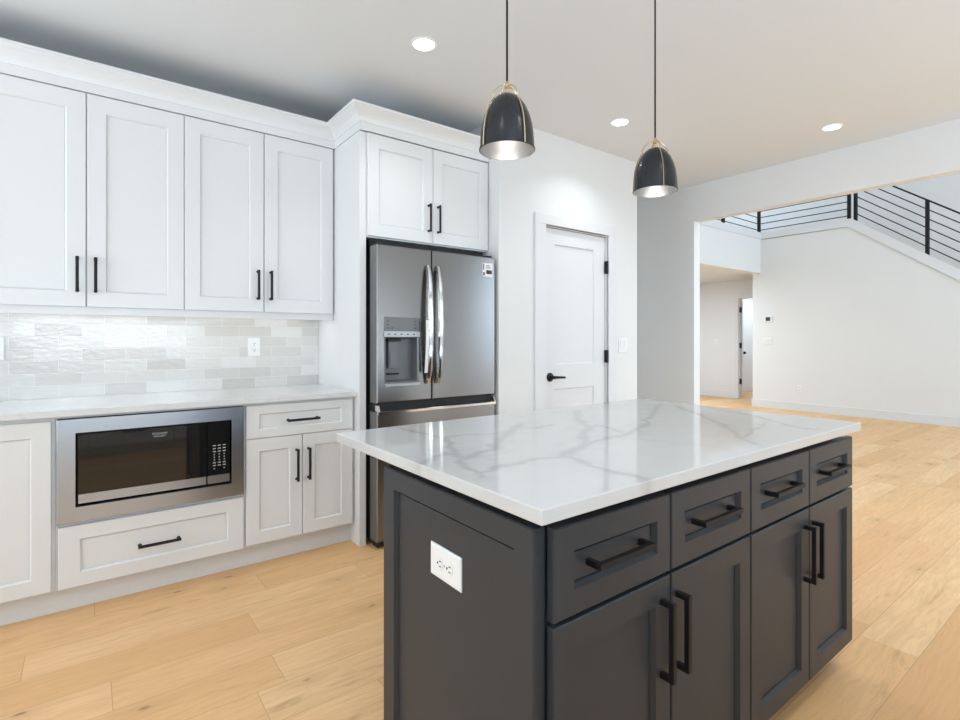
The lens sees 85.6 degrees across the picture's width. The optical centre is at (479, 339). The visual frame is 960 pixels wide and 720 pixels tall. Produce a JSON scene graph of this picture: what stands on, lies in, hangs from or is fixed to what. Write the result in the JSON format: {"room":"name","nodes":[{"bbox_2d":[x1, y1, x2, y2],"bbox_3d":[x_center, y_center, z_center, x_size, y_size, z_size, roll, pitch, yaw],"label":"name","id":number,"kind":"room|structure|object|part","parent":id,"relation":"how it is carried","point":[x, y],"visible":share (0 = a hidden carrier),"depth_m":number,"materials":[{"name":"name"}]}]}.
{"room":"kitchen","nodes":[
{"label":"kitchen","id":0,"kind":"room"},
{"bbox_2d":[0,73,333,400],"bbox_3d":[-1.430,-0.145,3.445,7.680,2.740,0.120,0,0,-37],"label":"wall","id":1,"kind":"structure","parent":0,"point":[0,73],"depth_m":3.00,"materials":[{"name":"paint"}]},
{"bbox_2d":[0,337,4,359],"bbox_3d":[-2.432,0.047,2.595,0.075,0.120,0.008,0,0,-37],"label":"wall outlet","id":2,"kind":"object","parent":1,"relation":"attached to","point":[2,339],"visible":1,"depth_m":2.61,"materials":[{"name":"white plastic"}]},
{"bbox_2d":[0,74,183,316],"bbox_3d":[-2.043,-0.677,2.690,0.855,1.108,0.340,0,0,-37],"label":"upper cabinet","id":3,"kind":"object","parent":1,"relation":"attached to","point":[92,186],"visible":1,"depth_m":2.59,"materials":[{"name":"white paint"}]},
{"bbox_3d":[-2.139,-0.694,2.463,0.424,1.066,0.020,0,0,-37],"label":"door","id":4,"kind":"part","parent":3,"relation":"part of","materials":[{"name":"white paint"}]},
{"bbox_3d":[-1.980,-0.320,2.548,0.017,0.175,0.037,0,0,-37],"label":"handle","id":5,"kind":"part","parent":3,"relation":"part of","materials":[{"name":"black metal"}]},
{"bbox_3d":[-1.922,-0.320,2.592,0.017,0.175,0.037,0,0,-37],"label":"handle","id":6,"kind":"part","parent":3,"relation":"part of","materials":[{"name":"black metal"}]},
{"bbox_3d":[-1.798,-0.694,2.722,0.423,1.066,0.020,0,0,-37],"label":"door","id":7,"kind":"part","parent":3,"relation":"part of","materials":[{"name":"white paint"}]},
{"bbox_2d":[0,313,318,400],"bbox_3d":[-2.150,0.088,2.820,2.577,0.446,0.009,0,0,-37],"label":"backsplash","id":8,"kind":"structure","parent":1,"relation":"attached to","point":[47,355],"depth_m":2.99,"materials":[{"name":"tile"}]},
{"bbox_2d":[248,338,259,356],"bbox_3d":[-1.453,0.052,3.335,0.075,0.120,0.008,0,0,-37],"label":"wall outlet","id":9,"kind":"object","parent":1,"relation":"attached to","point":[253,343],"visible":1,"depth_m":3.33,"materials":[{"name":"white plastic"}]},
{"bbox_2d":[184,116,332,319],"bbox_3d":[-1.362,-0.677,3.206,0.853,1.108,0.340,0,0,-37],"label":"upper cabinet","id":10,"kind":"object","parent":1,"relation":"attached to","point":[258,207],"visible":0.98,"depth_m":3.06,"materials":[{"name":"white paint"}]},
{"bbox_3d":[-1.462,-0.694,2.976,0.414,1.066,0.020,0,0,-37],"label":"door","id":11,"kind":"part","parent":10,"relation":"part of","materials":[{"name":"white paint"}]},
{"bbox_3d":[-1.306,-0.320,3.058,0.017,0.175,0.037,0,0,-37],"label":"handle","id":12,"kind":"part","parent":10,"relation":"part of","materials":[{"name":"black metal"}]},
{"bbox_3d":[-1.248,-0.320,3.102,0.017,0.175,0.037,0,0,-37],"label":"handle","id":13,"kind":"part","parent":10,"relation":"part of","materials":[{"name":"black metal"}]},
{"bbox_3d":[-1.125,-0.694,3.231,0.421,1.066,0.020,0,0,-37],"label":"door","id":14,"kind":"part","parent":10,"relation":"part of","materials":[{"name":"white paint"}]},
{"bbox_2d":[366,132,487,252],"bbox_3d":[-0.503,-0.919,3.606,0.908,0.623,0.740,0,0,-37],"label":"upper cabinet","id":15,"kind":"object","parent":1,"relation":"attached to","point":[416,194],"visible":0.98,"depth_m":3.30,"materials":[{"name":"white paint"}]},
{"bbox_2d":[0,37,488,162],"bbox_3d":[-1.444,-1.296,2.684,3.523,0.126,0.492,0,0,-37],"label":"crown molding","id":16,"kind":"structure","parent":15,"relation":"attached to","point":[17,59],"depth_m":2.93,"materials":[{"name":"white paint"}]},
{"bbox_3d":[-0.489,-0.920,3.211,0.450,0.610,0.020,0,0,-37],"label":"door","id":17,"kind":"part","parent":15,"relation":"part of","materials":[{"name":"white paint"}]},
{"bbox_3d":[-0.319,-0.773,3.304,0.017,0.178,0.037,0,0,-37],"label":"handle","id":18,"kind":"part","parent":15,"relation":"part of","materials":[{"name":"black metal"}]},
{"bbox_3d":[-0.262,-0.773,3.347,0.017,0.178,0.037,0,0,-37],"label":"handle","id":19,"kind":"part","parent":15,"relation":"part of","materials":[{"name":"black metal"}]},
{"bbox_3d":[-0.128,-0.920,3.485,0.448,0.610,0.020,0,0,-37],"label":"door","id":20,"kind":"part","parent":15,"relation":"part of","materials":[{"name":"white paint"}]},
{"bbox_2d":[0,0,959,199],"bbox_3d":[0.164,-1.575,1.423,7.780,0.120,5.270,0,0,-37],"label":"ceiling","id":21,"kind":"structure","parent":0,"point":[743,86],"depth_m":2.82,"materials":[{"name":"paint"}]},
{"bbox_2d":[410,36,437,51],"bbox_3d":[-0.288,-1.512,2.661,0.140,0.006,0.140,0,0,-37],"label":"recessed light","id":22,"kind":"object","parent":21,"relation":"in","point":[421,43],"visible":1,"depth_m":2.66,"materials":[{"name":"white plastic"}]},
{"bbox_2d":[479,0,534,159],"bbox_3d":[0.080,-1.035,1.528,0.165,0.960,0.165,0,0,-15],"label":"pendant light","id":23,"kind":"object","parent":21,"relation":"hanging from","point":[507,133],"visible":1,"depth_m":1.48,"materials":[{"name":"black metal"}]},
{"bbox_3d":[0.080,-0.637,1.528,0.165,0.165,0.165,0,0,-37],"label":"lamp shade","id":24,"kind":"part","parent":23,"relation":"part of","materials":[{"name":"black metal"}]},
{"bbox_3d":[0.080,-1.127,1.528,0.006,0.733,0.006,0,0,-37],"label":"cord","id":25,"kind":"part","parent":23,"relation":"part of","materials":[{"name":"black metal"}]},
{"bbox_2d":[610,118,629,126],"bbox_3d":[0.977,-1.512,3.616,0.140,0.006,0.140,0,0,-37],"label":"recessed light","id":26,"kind":"object","parent":21,"relation":"in","point":[617,122],"visible":1,"depth_m":3.62,"materials":[{"name":"white plastic"}]},
{"bbox_2d":[633,0,677,197],"bbox_3d":[0.666,-1.038,1.972,0.165,0.954,0.165,0,0,-37],"label":"pendant light","id":27,"kind":"object","parent":21,"relation":"hanging from","point":[655,175],"visible":1,"depth_m":1.93,"materials":[{"name":"black metal"}]},
{"bbox_3d":[0.666,-1.129,1.972,0.006,0.727,0.006,0,0,-37],"label":"cord","id":28,"kind":"part","parent":27,"relation":"part of","materials":[{"name":"black metal"}]},
{"bbox_3d":[0.666,-0.643,1.972,0.165,0.165,0.165,0,0,-37],"label":"lamp shade","id":29,"kind":"part","parent":27,"relation":"part of","materials":[{"name":"black metal"}]},
{"bbox_2d":[820,123,843,130],"bbox_3d":[2.514,-1.512,3.702,0.140,0.006,0.140,0,0,-37],"label":"recessed light","id":30,"kind":"object","parent":21,"relation":"in","point":[834,126],"visible":1,"depth_m":3.70,"materials":[{"name":"white plastic"}]},
{"bbox_2d":[0,391,959,719],"bbox_3d":[3.730,1.275,4.268,16.900,0.100,11.700,0,0,-37],"label":"floor","id":31,"kind":"structure","parent":0,"point":[297,636],"depth_m":2.13,"materials":[{"name":"brown wood"}]},
{"bbox_2d":[0,418,54,603],"bbox_3d":[-2.227,0.725,2.350,0.486,0.768,0.660,0,0,-37],"label":"base cabinet","id":32,"kind":"object","parent":31,"relation":"on","point":[27,447],"visible":0.86,"depth_m":2.21,"materials":[{"name":"white paint"}]},
{"bbox_2d":[55,404,243,590],"bbox_3d":[-1.724,0.725,2.731,0.773,0.768,0.660,0,0,-37],"label":"base cabinet","id":33,"kind":"object","parent":31,"relation":"on","point":[96,550],"visible":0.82,"depth_m":2.46,"materials":[{"name":"white paint"}]},
{"bbox_2d":[56,406,243,525],"bbox_3d":[-1.702,0.584,2.701,0.764,0.461,0.538,0,0,-37],"label":"microwave","id":34,"kind":"object","parent":33,"relation":"in","point":[110,465],"visible":1,"depth_m":2.46,"materials":[{"name":"silver metal"}]},
{"bbox_3d":[-1.592,0.559,2.471,0.510,0.266,0.030,0,0,-37],"label":"door","id":35,"kind":"part","parent":34,"relation":"part of","materials":[{"name":"black glass"}]},
{"bbox_3d":[-1.344,0.559,2.659,0.102,0.266,0.030,0,0,-37],"label":"control panel","id":36,"kind":"part","parent":34,"relation":"part of","materials":[{"name":"black glass"}]},
{"bbox_2d":[213,444,225,468],"bbox_3d":[-1.332,0.601,2.649,0.060,0.122,0.001,0,0,-37],"label":"keypad","id":37,"kind":"object","parent":34,"relation":"attached to","point":[219,450],"depth_m":2.65,"materials":[{"name":"black plastic"}]},
{"bbox_3d":[-1.552,0.968,2.507,0.759,0.273,0.020,0,0,-37],"label":"drawer","id":38,"kind":"part","parent":33,"relation":"part of","materials":[{"name":"white paint"}]},
{"bbox_3d":[-1.534,0.975,2.484,0.176,0.016,0.037,0,0,-37],"label":"handle","id":39,"kind":"part","parent":33,"relation":"part of","materials":[{"name":"black metal"}]},
{"bbox_2d":[0,524,349,625],"bbox_3d":[-1.822,1.167,2.396,2.567,0.115,0.020,0,0,-37],"label":"toe kick","id":40,"kind":"object","parent":31,"relation":"on","point":[14,611],"visible":0.67,"depth_m":2.56,"materials":[{"name":"white paint"}]},
{"bbox_2d":[244,397,353,547],"bbox_3d":[-1.170,0.725,3.150,0.616,0.768,0.660,0,0,-37],"label":"base cabinet","id":41,"kind":"object","parent":31,"relation":"on","point":[299,479],"visible":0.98,"depth_m":2.89,"materials":[{"name":"white paint"}]},
{"bbox_3d":[-1.123,0.816,2.832,0.295,0.562,0.020,0,0,-37],"label":"door","id":42,"kind":"part","parent":41,"relation":"part of","materials":[{"name":"white paint"}]},
{"bbox_3d":[-1.012,0.699,2.879,0.017,0.178,0.037,0,0,-37],"label":"handle","id":43,"kind":"part","parent":41,"relation":"part of","materials":[{"name":"black metal"}]},
{"bbox_3d":[-1.004,0.444,2.921,0.593,0.176,0.020,0,0,-37],"label":"drawer","id":44,"kind":"part","parent":41,"relation":"part of","materials":[{"name":"white paint"}]},
{"bbox_3d":[-0.985,0.447,2.900,0.179,0.016,0.037,0,0,-37],"label":"handle","id":45,"kind":"part","parent":41,"relation":"part of","materials":[{"name":"black metal"}]},
{"bbox_3d":[-0.960,0.699,2.919,0.017,0.178,0.037,0,0,-37],"label":"handle","id":46,"kind":"part","parent":41,"relation":"part of","materials":[{"name":"black metal"}]},
{"bbox_3d":[-0.885,0.816,3.012,0.294,0.562,0.020,0,0,-37],"label":"door","id":47,"kind":"part","parent":41,"relation":"part of","materials":[{"name":"white paint"}]},
{"bbox_2d":[319,130,365,546],"bbox_3d":[-0.900,-0.003,3.340,0.042,2.456,0.683,0,0,-37],"label":"panel","id":48,"kind":"object","parent":31,"relation":"on","point":[342,339],"visible":0.56,"depth_m":3.15,"materials":[{"name":"white paint"}]},
{"bbox_2d":[366,239,495,547],"bbox_3d":[-0.461,0.310,3.540,0.874,1.822,0.840,0,0,-37],"label":"refrigerator","id":49,"kind":"object","parent":31,"relation":"on","point":[430,310],"visible":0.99,"depth_m":3.17,"materials":[{"name":"silver metal"}]},
{"bbox_3d":[-0.519,0.007,3.100,0.085,0.012,0.040,0,0,-37],"label":"spout","id":50,"kind":"part","parent":49,"relation":"part of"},
{"bbox_3d":[-0.477,-0.088,3.144,0.370,0.923,0.098,0,0,-37],"label":"door","id":51,"kind":"part","parent":49,"relation":"part of","materials":[{"name":"silver metal"}]},
{"bbox_3d":[-0.483,-0.088,3.115,0.235,0.083,0.062,0,0,-37],"label":"control panel","id":52,"kind":"part","parent":49,"relation":"part of","materials":[{"name":"grey plastic"}]},
{"bbox_3d":[-0.308,-0.089,3.170,0.036,0.728,0.066,0,0,-37],"label":"handle","id":53,"kind":"part","parent":49,"relation":"part of","materials":[{"name":"metal"}]},
{"bbox_3d":[-0.276,0.803,3.296,0.874,0.754,0.098,0,0,-37],"label":"freezer drawer","id":54,"kind":"part","parent":49,"relation":"part of","materials":[{"name":"silver metal"}]},
{"bbox_3d":[-0.245,0.429,3.255,0.870,0.016,0.024,0,0,-37],"label":"drawer handle","id":55,"kind":"part","parent":49,"relation":"part of","materials":[{"name":"metal"}]},
{"bbox_3d":[-0.249,-0.089,3.215,0.036,0.728,0.066,0,0,-37],"label":"handle","id":56,"kind":"part","parent":49,"relation":"part of","materials":[{"name":"metal"}]},
{"bbox_3d":[-0.126,-0.088,3.409,0.498,0.923,0.098,0,0,-37],"label":"door","id":57,"kind":"part","parent":49,"relation":"part of","materials":[{"name":"silver metal"}]},
{"bbox_2d":[483,263,491,274],"bbox_3d":[0.051,-0.466,3.480,0.074,0.078,0.001,0,0,-37],"label":"print","id":58,"kind":"object","parent":49,"relation":"attached to","point":[487,267],"depth_m":3.48,"materials":[{"name":"white paper"}]},
{"bbox_2d":[384,464,543,719],"bbox_3d":[-0.077,0.795,1.251,0.028,0.860,0.632,0,0,-37],"label":"island end panel","id":59,"kind":"object","parent":31,"relation":"on","point":[475,653],"visible":0.97,"depth_m":1.20,"materials":[{"name":"grey paint"}]},
{"bbox_2d":[431,541,461,592],"bbox_3d":[-0.084,0.547,1.250,0.008,0.080,0.132,0,0,-37],"label":"wall outlet","id":60,"kind":"object","parent":59,"relation":"attached to","point":[446,565],"visible":1,"depth_m":1.24,"materials":[{"name":"white plastic"}]},
{"bbox_2d":[436,556,442,570],"bbox_3d":[-0.099,0.547,1.264,0.002,0.034,0.029,0,0,-37],"label":"receptacle","id":61,"kind":"object","parent":60,"relation":"attached to","point":[439,559],"depth_m":1.26,"materials":[{"name":"white plastic"}]},
{"bbox_2d":[445,562,452,576],"bbox_3d":[-0.074,0.547,1.232,0.002,0.034,0.029,0,0,-37],"label":"receptacle","id":62,"kind":"object","parent":60,"relation":"attached to","point":[448,565],"depth_m":1.23,"materials":[{"name":"white plastic"}]},
{"bbox_2d":[544,467,749,719],"bbox_3d":[0.268,0.734,1.471,0.784,0.786,0.683,0,0,-37],"label":"base cabinet","id":63,"kind":"object","parent":31,"relation":"on","point":[647,597],"visible":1,"depth_m":1.19,"materials":[{"name":"grey paint"}]},
{"bbox_2d":[336,399,860,525],"bbox_3d":[0.473,0.326,1.825,1.643,0.030,0.975,0,0,-37],"label":"countertop","id":64,"kind":"structure","parent":63,"relation":"on","point":[543,467],"depth_m":1.48,"materials":[{"name":"stone"}]},
{"bbox_3d":[0.290,0.457,1.117,0.386,0.183,0.020,0,0,-37],"label":"drawer","id":65,"kind":"part","parent":63,"relation":"part of","materials":[{"name":"grey paint"}]},
{"bbox_3d":[0.290,0.842,1.117,0.386,0.570,0.020,0,0,-37],"label":"door","id":66,"kind":"part","parent":63,"relation":"part of","materials":[{"name":"grey paint"}]},
{"bbox_3d":[0.304,0.457,1.104,0.187,0.013,0.040,0,0,-37],"label":"handle","id":67,"kind":"part","parent":63,"relation":"part of","materials":[{"name":"black metal"}]},
{"bbox_3d":[0.432,0.693,1.189,0.013,0.182,0.036,0,0,-37],"label":"handle","id":68,"kind":"part","parent":63,"relation":"part of","materials":[{"name":"black metal"}]},
{"bbox_3d":[0.482,0.693,1.227,0.013,0.182,0.036,0,0,-37],"label":"handle","id":69,"kind":"part","parent":63,"relation":"part of","materials":[{"name":"black metal"}]},
{"bbox_3d":[0.603,0.457,1.354,0.386,0.183,0.020,0,0,-37],"label":"drawer","id":70,"kind":"part","parent":63,"relation":"part of","materials":[{"name":"grey paint"}]},
{"bbox_3d":[0.603,0.842,1.354,0.386,0.570,0.020,0,0,-37],"label":"door","id":71,"kind":"part","parent":63,"relation":"part of","materials":[{"name":"grey paint"}]},
{"bbox_3d":[0.616,0.457,1.341,0.187,0.013,0.040,0,0,-37],"label":"handle","id":72,"kind":"part","parent":63,"relation":"part of","materials":[{"name":"black metal"}]},
{"bbox_2d":[738,436,851,719],"bbox_3d":[0.896,0.734,1.946,0.790,0.786,0.683,0,0,-37],"label":"base cabinet","id":73,"kind":"object","parent":31,"relation":"on","point":[800,535],"visible":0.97,"depth_m":1.66,"materials":[{"name":"grey paint"}]},
{"bbox_3d":[0.919,0.457,1.593,0.394,0.183,0.020,0,0,-37],"label":"drawer","id":74,"kind":"part","parent":73,"relation":"part of","materials":[{"name":"grey paint"}]},
{"bbox_3d":[0.919,0.842,1.593,0.394,0.570,0.020,0,0,-37],"label":"door","id":75,"kind":"part","parent":73,"relation":"part of","materials":[{"name":"grey paint"}]},
{"bbox_3d":[0.932,0.457,1.580,0.187,0.013,0.040,0,0,-37],"label":"handle","id":76,"kind":"part","parent":73,"relation":"part of","materials":[{"name":"black metal"}]},
{"bbox_3d":[1.063,0.693,1.667,0.013,0.182,0.036,0,0,-37],"label":"handle","id":77,"kind":"part","parent":73,"relation":"part of","materials":[{"name":"black metal"}]},
{"bbox_3d":[1.113,0.693,1.705,0.013,0.182,0.036,0,0,-37],"label":"handle","id":78,"kind":"part","parent":73,"relation":"part of","materials":[{"name":"black metal"}]},
{"bbox_3d":[1.235,0.457,1.832,0.387,0.183,0.020,0,0,-37],"label":"drawer","id":79,"kind":"part","parent":73,"relation":"part of","materials":[{"name":"grey paint"}]},
{"bbox_3d":[1.235,0.842,1.832,0.387,0.570,0.020,0,0,-37],"label":"door","id":80,"kind":"part","parent":73,"relation":"part of","materials":[{"name":"grey paint"}]},
{"bbox_3d":[1.248,0.457,1.819,0.187,0.013,0.040,0,0,-37],"label":"handle","id":81,"kind":"part","parent":73,"relation":"part of","materials":[{"name":"black metal"}]},
{"bbox_3d":[-2.697,0.725,1.994,0.688,0.768,0.660,0,0,-37],"label":"base cabinet","id":82,"kind":"object","parent":31,"relation":"on","visible":0},
{"bbox_2d":[0,384,356,421],"bbox_3d":[-1.953,0.326,2.560,2.577,0.030,0.640,0,0,-37],"label":"countertop","id":83,"kind":"structure","parent":82,"relation":"on","point":[10,410],"depth_m":2.62,"materials":[{"name":"white stone"}]},
{"bbox_2d":[438,126,636,414],"bbox_3d":[0.492,-0.145,4.315,1.531,2.740,0.815,0,0,-37],"label":"wall","id":84,"kind":"structure","parent":0,"point":[563,177],"depth_m":3.75,"materials":[{"name":"paint"}]},
{"bbox_2d":[534,211,616,409],"bbox_3d":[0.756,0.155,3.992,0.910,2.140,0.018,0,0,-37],"label":"trim","id":85,"kind":"structure","parent":84,"relation":"attached to","point":[541,220],"depth_m":3.77,"materials":[{"name":"paint"}]},
{"bbox_2d":[546,227,607,408],"bbox_3d":[0.755,0.197,4.009,0.690,2.041,0.096,0,0,-37],"label":"door","id":86,"kind":"structure","parent":84,"relation":"in","point":[576,267],"depth_m":4.02,"materials":[{"name":"paint"}]},
{"bbox_3d":[0.568,0.283,3.845,0.144,0.066,0.061,0,0,-37],"label":"handle","id":87,"kind":"part","parent":86,"relation":"part of","materials":[{"name":"black metal"}]},
{"bbox_2d":[618,338,626,352],"bbox_3d":[1.196,0.050,4.329,0.116,0.125,0.012,0,0,-37],"label":"light switch","id":88,"kind":"object","parent":84,"relation":"attached to","point":[622,342],"visible":1,"depth_m":4.32,"materials":[{"name":"white plastic"}]},
{"bbox_2d":[700,266,752,283],"bbox_3d":[2.793,-1.502,9.219,5.815,0.585,2.275,0,0,-37],"label":"ceiling","id":89,"kind":"structure","parent":0,"point":[707,274],"depth_m":9.86,"materials":[{"name":"paint"}]},
{"bbox_2d":[700,224,760,273],"bbox_3d":[3.104,-1.490,7.939,4.765,0.610,0.140,0,0,-37],"label":"wall","id":90,"kind":"structure","parent":0,"point":[720,249],"depth_m":8.66,"materials":[{"name":"paint"}]},
{"bbox_2d":[700,220,760,238],"bbox_3d":[3.102,-1.853,7.939,4.732,0.115,0.178,0,0,-37],"label":"trim","id":91,"kind":"structure","parent":90,"relation":"on","point":[715,224],"depth_m":8.68,"materials":[{"name":"paint"}]},
{"bbox_2d":[717,194,850,231],"bbox_3d":[3.592,-2.400,7.411,4.775,0.980,1.442,0,0,-37],"label":"balcony railing","id":92,"kind":"object","parent":91,"relation":"on","point":[848,202],"visible":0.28,"depth_m":8.80,"materials":[{"name":"black metal"}]},
{"bbox_3d":[5.055,-2.388,9.392,0.044,0.955,0.044,0,0,-37],"label":"post","id":93,"kind":"part","parent":92,"relation":"part of","materials":[{"name":"black metal"}]},
{"bbox_3d":[5.897,-2.388,8.280,0.044,0.955,0.044,0,0,-37],"label":"post","id":94,"kind":"part","parent":92,"relation":"part of","materials":[{"name":"black metal"}]},
{"bbox_2d":[742,298,752,385],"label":"door","id":95,"kind":"structure","parent":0,"point":[747,303],"depth_m":12.10,"materials":[{"name":"paint"}]},
{"bbox_2d":[743,385,752,391],"bbox_3d":[6.284,1.155,12.101,2.970,0.140,0.014,0,0,-37],"label":"baseboard","id":96,"kind":"structure","parent":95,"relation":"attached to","point":[749,388],"depth_m":12.07,"materials":[{"name":"paint"}]},
{"bbox_2d":[637,119,959,404],"bbox_3d":[3.917,-1.575,2.832,0.105,5.600,8.985,0,0,-37],"label":"wall","id":97,"kind":"structure","parent":0,"point":[668,226],"depth_m":5.13,"materials":[{"name":"paint"}]},
{"bbox_2d":[700,173,959,390],"bbox_3d":[7.883,-1.575,7.413,0.120,5.600,11.500,0,0,-37],"label":"wall","id":98,"kind":"structure","parent":0,"point":[717,298],"depth_m":9.29,"materials":[{"name":"paint"}]},
{"bbox_2d":[734,293,752,398],"bbox_3d":[5.576,0.150,10.445,0.138,2.150,0.840,0,0,-37],"label":"door frame","id":99,"kind":"structure","parent":98,"relation":"in","point":[737,302],"depth_m":10.69,"materials":[{"name":"paint"}]},
{"bbox_2d":[739,300,745,397],"bbox_3d":[5.572,0.200,10.980,0.094,2.030,0.811,0,0,30],"label":"door","id":100,"kind":"structure","parent":99,"relation":"attached to","point":[741,307],"depth_m":10.70,"materials":[{"name":"paint"}]},
{"bbox_2d":[753,227,959,416],"bbox_3d":[6.682,-0.280,7.256,0.115,3.009,5.543,0,0,-37],"label":"wall","id":101,"kind":"structure","parent":0,"point":[858,321],"depth_m":8.20,"materials":[{"name":"paint"}]},
{"bbox_2d":[763,338,772,343],"bbox_3d":[5.118,0.035,9.216,0.012,0.120,0.162,0,0,-37],"label":"light switch","id":102,"kind":"object","parent":101,"relation":"attached to","point":[765,340],"visible":1,"depth_m":9.21,"materials":[{"name":"white plastic"}]},
{"bbox_2d":[764,316,771,322],"bbox_3d":[5.119,-0.355,9.205,0.024,0.120,0.130,0,0,-37],"label":"thermostat","id":103,"kind":"object","parent":101,"relation":"attached to","point":[767,319],"visible":1,"depth_m":9.20,"materials":[{"name":"white plastic"}]},
{"bbox_2d":[797,385,801,392],"bbox_3d":[5.428,0.848,8.809,0.008,0.120,0.075,0,0,-37],"label":"wall outlet","id":104,"kind":"object","parent":101,"relation":"attached to","point":[799,388],"visible":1,"depth_m":8.80,"materials":[{"name":"white plastic"}]},
{"bbox_2d":[752,399,959,426],"bbox_3d":[7.000,1.155,7.583,1.044,0.140,5.438,0,0,-37],"label":"baseboard","id":105,"kind":"structure","parent":101,"relation":"attached to","point":[950,421],"depth_m":8.08,"materials":[{"name":"paint"}]},
{"bbox_2d":[761,218,959,280],"bbox_3d":[6.690,-0.389,7.243,0.148,3.042,5.270,0,0,-37],"label":"trim","id":106,"kind":"structure","parent":101,"relation":"attached to","point":[893,243],"depth_m":7.95,"materials":[{"name":"paint"}]},
{"bbox_2d":[854,186,959,261],"bbox_3d":[6.773,-1.295,7.124,0.050,2.810,2.780,0,0,-37],"label":"stair railing","id":107,"kind":"object","parent":106,"relation":"on","point":[927,202],"visible":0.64,"depth_m":7.53,"materials":[{"name":"black metal"}]},
{"bbox_3d":[5.950,-2.271,8.210,0.044,0.791,0.044,0,0,-37],"label":"post","id":108,"kind":"part","parent":107,"relation":"part of","materials":[{"name":"black metal"}]},
{"bbox_3d":[6.773,-1.657,7.124,0.050,2.087,2.780,0,0,-37],"label":"handrail","id":109,"kind":"part","parent":107,"relation":"part of","materials":[{"name":"black metal"}]},
{"bbox_3d":[6.482,-1.605,7.508,0.044,0.819,0.044,0,0,-37],"label":"post","id":110,"kind":"part","parent":107,"relation":"part of","materials":[{"name":"black metal"}]},
{"bbox_3d":[2.764,-1.575,9.171,5.920,5.600,2.515,0,0,-37],"label":"wall","id":111,"kind":"structure","parent":0,"visible":0},
{"bbox_2d":[700,389,733,397],"bbox_3d":[4.848,1.155,11.311,0.014,0.140,1.420,0,0,-37],"label":"baseboard","id":112,"kind":"structure","parent":111,"relation":"attached to","point":[707,392],"depth_m":11.03,"materials":[{"name":"paint"}]}
]}

